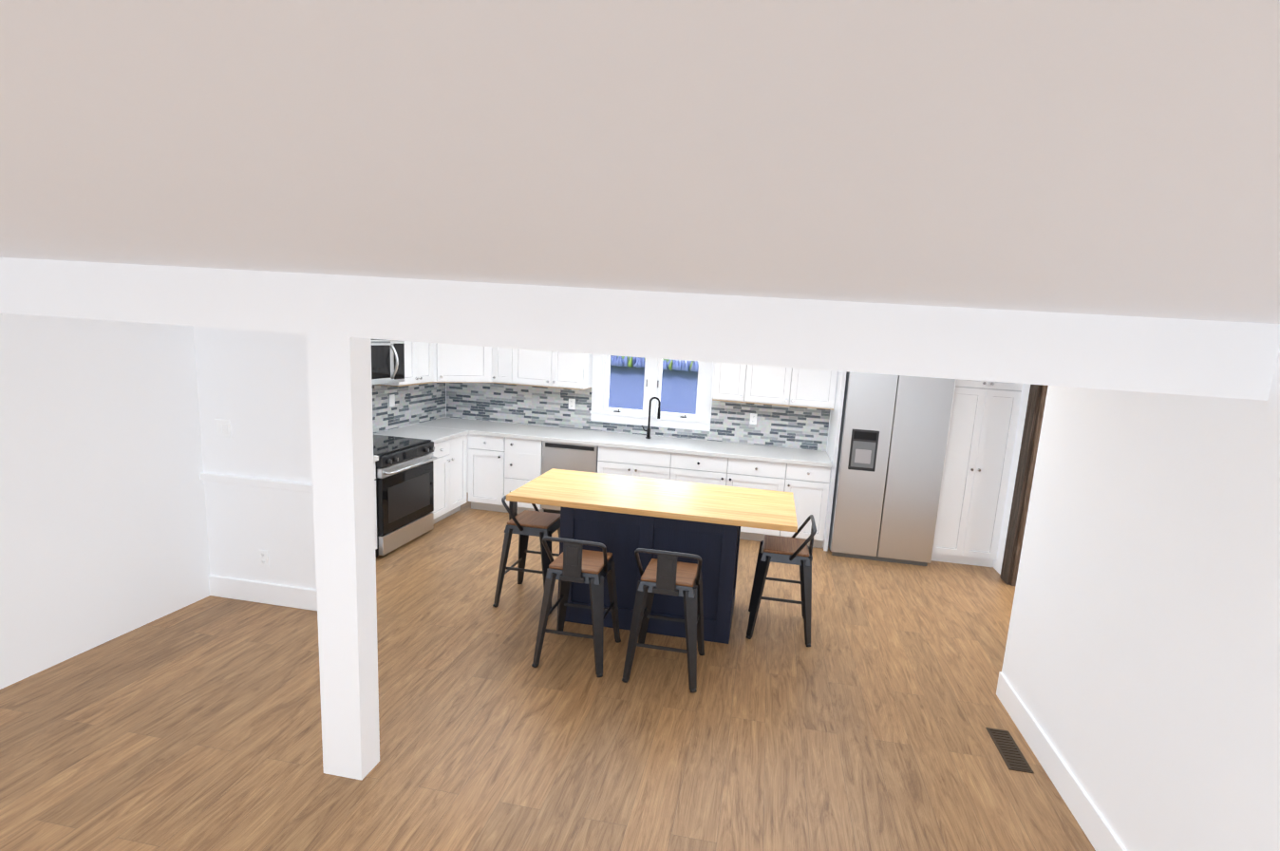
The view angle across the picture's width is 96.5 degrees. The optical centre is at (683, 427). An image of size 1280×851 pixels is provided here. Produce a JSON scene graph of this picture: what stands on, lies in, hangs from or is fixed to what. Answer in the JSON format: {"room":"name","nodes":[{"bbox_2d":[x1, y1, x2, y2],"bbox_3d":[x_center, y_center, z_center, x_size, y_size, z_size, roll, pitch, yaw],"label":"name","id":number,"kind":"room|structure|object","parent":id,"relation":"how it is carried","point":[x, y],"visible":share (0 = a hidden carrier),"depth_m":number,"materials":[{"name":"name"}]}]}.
{"room":"kitchen","nodes":[
{"label":"kitchen","id":0,"kind":"room"},
{"bbox_2d":[0,313,440,689],"bbox_3d":[-3.580,0.233,2.266,0.200,2.360,9.050,5,9,8],"label":"wall","id":1,"kind":"structure","parent":0,"point":[103,535],"depth_m":3.23,"materials":[{"name":"white paint"}]},
{"bbox_2d":[378,340,433,386],"bbox_3d":[-2.748,-0.842,5.553,0.321,0.816,0.560,5,9,8],"label":"upper cabinet","id":2,"kind":"object","parent":1,"relation":"attached to","point":[419,363],"depth_m":5.57,"materials":[{"name":"white paint"}]},
{"bbox_2d":[370,338,404,384],"bbox_3d":[-2.790,-0.573,4.934,0.446,0.382,0.732,5,9,8],"label":"microwave","id":3,"kind":"object","parent":2,"relation":"attached to","point":[387,361],"visible":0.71,"depth_m":5.03,"materials":[{"name":"silver metal"}]},
{"bbox_2d":[372,382,445,432],"bbox_3d":[-3.001,-0.157,5.322,0.008,0.476,2.762,5,9,8],"label":"tile backsplash","id":4,"kind":"structure","parent":1,"relation":"attached to","point":[417,404],"depth_m":5.97,"materials":[{"name":"tile"}]},
{"bbox_2d":[389,394,395,406],"bbox_3d":[-2.917,-0.268,5.704,0.009,0.118,0.075,5,9,8],"label":"light switch","id":5,"kind":"object","parent":4,"relation":"attached to","point":[391,400],"visible":0.96,"depth_m":5.70,"materials":[{"name":"white plastic"}]},
{"bbox_2d":[193,326,317,610],"bbox_3d":[-2.774,0.153,3.822,0.936,2.137,0.171,5,9,8],"label":"wall","id":6,"kind":"structure","parent":0,"point":[255,477],"depth_m":3.79,"materials":[{"name":"white paint"}]},
{"bbox_2d":[214,418,231,437],"bbox_3d":[-3.058,0.008,3.782,0.117,0.117,0.009,5,9,8],"label":"light switch","id":7,"kind":"object","parent":6,"relation":"attached to","point":[222,427],"visible":1,"depth_m":3.78,"materials":[{"name":"white plastic"}]},
{"bbox_2d":[258,549,268,566],"bbox_3d":[-2.862,0.894,3.882,0.075,0.118,0.009,5,9,8],"label":"outlet","id":8,"kind":"object","parent":6,"relation":"attached to","point":[263,556],"visible":1,"depth_m":3.88,"materials":[{"name":"white plastic"}]},
{"bbox_2d":[0,491,1095,850],"bbox_3d":[0.155,1.730,2.056,9.600,0.060,9.350,5,9,8],"label":"floor","id":9,"kind":"structure","parent":0,"point":[870,716],"depth_m":2.85,"materials":[{"name":"brown wood"}]},
{"bbox_2d":[306,334,379,780],"bbox_3d":[-1.422,0.579,2.401,0.186,1.907,0.117,5,9,8],"label":"post","id":10,"kind":"object","parent":9,"relation":"on","point":[340,386],"visible":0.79,"depth_m":2.34,"materials":[{"name":"white paint"}]},
{"bbox_2d":[373,463,377,549],"bbox_3d":[-2.893,0.711,4.390,0.626,0.846,0.724,5,9,8],"label":"base cabinet","id":11,"kind":"object","parent":9,"relation":"on","point":[374,468],"depth_m":4.68,"materials":[{"name":"white paint"}]},
{"bbox_2d":[373,455,378,463],"bbox_3d":[-2.850,0.275,4.315,0.658,0.040,0.727,5,9,8],"label":"countertop","id":12,"kind":"structure","parent":11,"relation":"on","point":[375,458],"depth_m":4.59,"materials":[{"name":"white stone"}]},
{"bbox_2d":[373,433,436,557],"bbox_3d":[-2.722,0.588,5.094,0.731,0.893,0.732,5,9,8],"label":"range","id":13,"kind":"object","parent":9,"relation":"on","point":[404,483],"visible":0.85,"depth_m":4.98,"materials":[{"name":"silver metal"}]},
{"bbox_2d":[373,436,467,523],"bbox_3d":[-2.673,0.505,5.798,0.626,0.846,0.676,5,9,8],"label":"base cabinet","id":14,"kind":"object","parent":9,"relation":"on","point":[450,473],"depth_m":5.77,"materials":[{"name":"white paint"}]},
{"bbox_2d":[373,425,468,444],"bbox_3d":[-2.632,0.069,5.712,0.658,0.040,0.642,5,9,8],"label":"countertop","id":15,"kind":"structure","parent":14,"relation":"on","point":[436,435],"depth_m":5.68,"materials":[{"name":"white stone"}]},
{"bbox_2d":[492,495,560,613],"bbox_3d":[-1.097,0.881,4.198,0.440,0.810,0.441,5,9,8],"label":"stool","id":16,"kind":"object","parent":9,"relation":"on","point":[524,524],"visible":0.69,"depth_m":4.06,"materials":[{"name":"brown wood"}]},
{"bbox_2d":[541,440,598,513],"bbox_3d":[-1.155,0.539,6.206,0.586,0.843,0.592,5,9,8],"label":"dishwasher","id":17,"kind":"object","parent":9,"relation":"on","point":[567,456],"visible":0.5,"depth_m":5.89,"materials":[{"name":"silver metal"}]},
{"bbox_2d":[531,536,621,677],"bbox_3d":[-0.633,1.020,3.501,0.441,0.810,0.440,5,9,8],"label":"stool","id":18,"kind":"object","parent":9,"relation":"on","point":[574,561],"visible":1,"depth_m":3.34,"materials":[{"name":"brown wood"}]},
{"bbox_2d":[411,416,832,547],"bbox_3d":[-0.718,0.552,6.153,4.391,0.888,0.658,5,9,8],"label":"base cabinet","id":19,"kind":"object","parent":9,"relation":"on","point":[504,459],"visible":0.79,"depth_m":5.81,"materials":[{"name":"white paint"}]},
{"bbox_2d":[641,396,660,438],"bbox_3d":[-0.348,-0.104,6.135,0.201,0.456,0.056,5,9,8],"label":"faucet","id":20,"kind":"object","parent":19,"relation":"on","point":[648,430],"visible":1,"depth_m":6.12,"materials":[{"name":"black metal"}]},
{"bbox_2d":[557,506,741,643],"bbox_3d":[-0.215,0.927,4.110,1.191,0.845,0.636,5,9,8],"label":"kitchen island","id":21,"kind":"object","parent":9,"relation":"on","point":[622,518],"depth_m":3.79,"materials":[{"name":"blue paint"}]},
{"bbox_2d":[506,468,797,532],"bbox_3d":[-0.176,0.489,4.037,1.904,0.041,0.820,5,9,8],"label":"island countertop","id":22,"kind":"structure","parent":21,"relation":"on","point":[712,504],"depth_m":3.89,"materials":[{"name":"beige wood"}]},
{"bbox_2d":[621,547,704,692],"bbox_3d":[-0.087,1.068,3.413,0.441,0.810,0.440,5,9,8],"label":"stool","id":23,"kind":"object","parent":9,"relation":"on","point":[666,573],"visible":1,"depth_m":3.25,"materials":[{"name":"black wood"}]},
{"bbox_2d":[745,514,816,646],"bbox_3d":[0.694,1.029,3.981,0.440,0.810,0.441,5,9,8],"label":"stool","id":24,"kind":"object","parent":9,"relation":"on","point":[792,550],"visible":0.98,"depth_m":3.83,"materials":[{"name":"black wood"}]},
{"bbox_2d":[828,371,956,565],"bbox_3d":[1.978,0.333,5.632,0.917,1.818,0.738,5,9,8],"label":"refrigerator","id":25,"kind":"object","parent":9,"relation":"on","point":[892,453],"visible":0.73,"depth_m":5.28,"materials":[{"name":"silver metal"}]},
{"bbox_2d":[931,378,1023,566],"bbox_3d":[2.764,0.192,5.573,0.610,2.214,0.626,5,9,8],"label":"tall cabinet","id":26,"kind":"object","parent":9,"relation":"on","point":[981,435],"depth_m":5.30,"materials":[{"name":"white paint"}]},
{"bbox_2d":[985,727,1034,772],"bbox_3d":[1.673,1.656,2.933,0.115,0.006,0.310,5,9,8],"label":"floor vent","id":27,"kind":"object","parent":9,"relation":"in","point":[1009,751],"visible":1,"depth_m":2.92,"materials":[{"name":"brown metal"}]},
{"bbox_2d":[445,357,830,491],"bbox_3d":[0.911,-0.102,6.225,9.600,2.360,0.160,5,9,8],"label":"wall","id":28,"kind":"structure","parent":0,"point":[633,413],"depth_m":6.32,"materials":[{"name":"white paint"}]},
{"bbox_2d":[432,342,492,382],"bbox_3d":[-2.443,-0.925,6.162,0.735,0.845,0.743,5,9,8],"label":"upper cabinet","id":29,"kind":"object","parent":28,"relation":"attached to","point":[461,364],"visible":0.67,"depth_m":6.00,"materials":[{"name":"white paint"}]},
{"bbox_2d":[491,346,593,390],"bbox_3d":[-1.537,-0.878,6.228,1.030,0.845,0.351,5,9,8],"label":"upper cabinet","id":30,"kind":"object","parent":28,"relation":"attached to","point":[555,369],"visible":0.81,"depth_m":6.13,"materials":[{"name":"white paint"}]},
{"bbox_2d":[446,382,830,451],"bbox_3d":[-0.621,-0.169,6.367,4.383,0.476,0.008,5,9,8],"label":"tile backsplash","id":31,"kind":"structure","parent":28,"relation":"attached to","point":[793,426],"depth_m":6.41,"materials":[{"name":"tile"}]},
{"bbox_2d":[568,398,575,409],"bbox_3d":[-1.265,-0.263,6.445,0.075,0.118,0.009,5,9,8],"label":"outlet","id":32,"kind":"object","parent":31,"relation":"attached to","point":[572,404],"visible":1,"depth_m":6.44,"materials":[{"name":"white plastic"}]},
{"bbox_2d":[749,413,757,424],"bbox_3d":[0.754,-0.089,6.155,0.075,0.118,0.009,5,9,8],"label":"outlet","id":33,"kind":"object","parent":31,"relation":"attached to","point":[753,418],"visible":1,"depth_m":6.15,"materials":[{"name":"white plastic"}]},
{"bbox_2d":[590,354,713,431],"bbox_3d":[-0.340,-0.533,6.324,1.351,1.031,0.205,5,9,8],"label":"window","id":34,"kind":"structure","parent":28,"relation":"in","point":[652,381],"depth_m":6.33,"materials":[{"name":"white paint"}]},
{"bbox_2d":[712,362,837,410],"bbox_3d":[0.949,-0.664,5.871,1.230,0.845,0.351,5,9,8],"label":"upper cabinet","id":35,"kind":"object","parent":28,"relation":"attached to","point":[781,385],"visible":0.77,"depth_m":5.77,"materials":[{"name":"white paint"}]},
{"bbox_2d":[0,0,1279,323],"bbox_3d":[0.297,-0.508,1.705,9.600,0.207,9.350,5,9,8],"label":"ceiling","id":36,"kind":"structure","parent":0,"point":[1120,158],"depth_m":0.47,"materials":[{"name":"paint"}]},
{"bbox_2d":[0,257,1279,400],"bbox_3d":[-0.781,-0.425,2.153,5.240,0.230,0.117,5,9,8],"label":"header beam","id":37,"kind":"structure","parent":36,"relation":"attached to","point":[1226,359],"depth_m":1.98,"materials":[{"name":"white paint"}]},
{"bbox_2d":[992,383,1030,574],"bbox_3d":[3.000,0.307,4.461,0.170,2.360,2.770,5,9,8],"label":"wall","id":38,"kind":"structure","parent":0,"point":[997,562],"depth_m":5.22,"materials":[{"name":"white paint"}]},
{"bbox_2d":[999,384,1048,585],"bbox_3d":[2.963,0.407,4.358,0.198,2.190,1.400,5,9,8],"label":"door frame","id":39,"kind":"structure","parent":38,"relation":"attached to","point":[1030,439],"depth_m":4.96,"materials":[{"name":"brown wood"}]},
{"bbox_2d":[996,347,1279,850],"bbox_3d":[1.939,0.913,0.164,0.944,2.360,6.130,5,9,8],"label":"wall","id":40,"kind":"structure","parent":0,"point":[1138,691],"depth_m":2.15,"materials":[{"name":"white paint"}]},
{"label":"outside","id":41,"kind":"structure","parent":0,"visible":0},
{"bbox_3d":[8.690,-6.716,62.099,140.000,0.100,113.000,5,9,8],"label":"ground","id":42,"kind":"structure","parent":41,"visible":0},
{"bbox_2d":[608,355,698,414],"bbox_3d":[-0.564,-1.209,16.832,9.500,1.878,2.330,5,9,8],"label":"hedge","id":43,"kind":"object","parent":42,"relation":"on","point":[626,386],"depth_m":16.20,"materials":[{"name":"blue"}]}
]}

